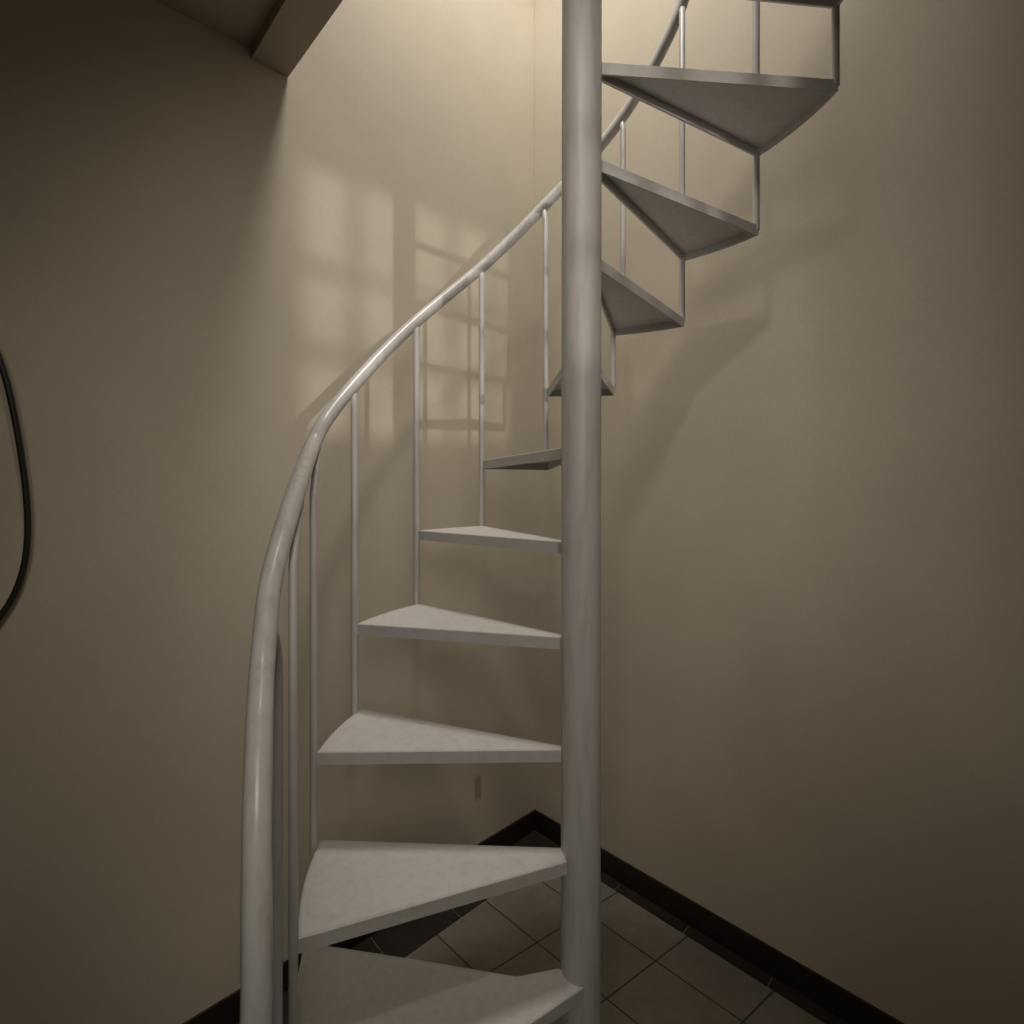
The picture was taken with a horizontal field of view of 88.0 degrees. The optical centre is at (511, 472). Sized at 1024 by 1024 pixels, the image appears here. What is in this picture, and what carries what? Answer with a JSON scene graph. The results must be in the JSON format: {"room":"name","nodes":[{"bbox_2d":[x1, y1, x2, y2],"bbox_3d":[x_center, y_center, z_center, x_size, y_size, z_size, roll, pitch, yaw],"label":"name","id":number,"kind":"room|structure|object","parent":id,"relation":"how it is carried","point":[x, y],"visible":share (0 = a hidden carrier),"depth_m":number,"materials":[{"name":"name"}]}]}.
{"room":"stairwell","nodes":[
{"label":"stairwell","id":0,"kind":"room"},
{"bbox_2d":[156,0,278,47],"bbox_3d":[0.079,-1.285,-0.145,3.839,0.120,3.592,0,0,44],"label":"ceiling","id":1,"kind":"structure","parent":0,"point":[242,21],"depth_m":1.42,"materials":[{"name":"paint"}]},
{"bbox_2d":[251,0,342,76],"bbox_3d":[0.094,-1.270,0.717,0.105,0.150,2.347,0,0,-44],"label":"ceiling beam","id":2,"kind":"structure","parent":1,"relation":"attached to","point":[292,26],"depth_m":1.44,"materials":[{"name":"paint"}]},
{"bbox_2d":[0,0,534,1023],"bbox_3d":[-1.250,-1.068,1.154,3.840,5.550,0.120,0,0,-43],"label":"wall","id":3,"kind":"structure","parent":0,"point":[203,243],"depth_m":1.48,"materials":[{"name":"beige paint"}]},
{"bbox_2d":[0,352,30,621],"bbox_3d":[-1.148,0.007,1.138,0.172,0.749,0.024,0,0,-33],"label":"cable","id":4,"kind":"object","parent":3,"relation":"attached to","point":[3,371],"visible":1,"depth_m":1.17,"materials":[{"name":"black rubber"}]},
{"bbox_2d":[182,810,534,1023],"bbox_3d":[-1.222,1.513,1.094,3.600,0.088,0.008,0,0,-43],"label":"baseboard","id":5,"kind":"structure","parent":3,"relation":"attached to","point":[226,1010],"depth_m":1.62,"materials":[{"name":"paint"}]},
{"bbox_2d":[236,831,560,1023],"bbox_3d":[-1.171,1.556,1.038,3.600,0.003,0.142,0,0,-43],"label":"trim","id":6,"kind":"structure","parent":3,"relation":"attached to","point":[400,940],"depth_m":1.80,"materials":[{"name":"tile"}]},
{"bbox_2d":[371,847,824,1023],"bbox_3d":[0.079,1.632,-0.145,3.839,0.150,3.592,0,0,44],"label":"floor","id":7,"kind":"structure","parent":0,"point":[652,972],"depth_m":1.70,"materials":[{"name":"grey tile"}]},
{"bbox_2d":[239,0,842,1023],"bbox_3d":[0.153,-0.747,1.120,1.199,4.607,1.119,0,0,0],"label":"spiral staircase","id":8,"kind":"structure","parent":7,"relation":"on","point":[352,889],"depth_m":1.05,"materials":[{"name":"white metal"}]},
{"bbox_2d":[535,0,1023,1023],"bbox_3d":[1.482,-1.068,1.083,3.700,5.550,0.120,0,0,44],"label":"wall","id":9,"kind":"structure","parent":0,"point":[812,483],"depth_m":1.54,"materials":[{"name":"beige paint"}]},
{"bbox_2d":[534,809,903,1023],"bbox_3d":[1.401,1.513,1.071,3.600,0.088,0.008,0,0,44],"label":"baseboard","id":10,"kind":"structure","parent":9,"relation":"attached to","point":[830,996],"depth_m":1.70,"materials":[{"name":"paint"}]},
{"bbox_2d":[601,871,847,1023],"bbox_3d":[1.446,1.556,0.994,3.430,0.003,0.042,0,0,44],"label":"trim","id":11,"kind":"structure","parent":9,"relation":"attached to","point":[796,998],"depth_m":1.71,"materials":[{"name":"tile"}]}
]}

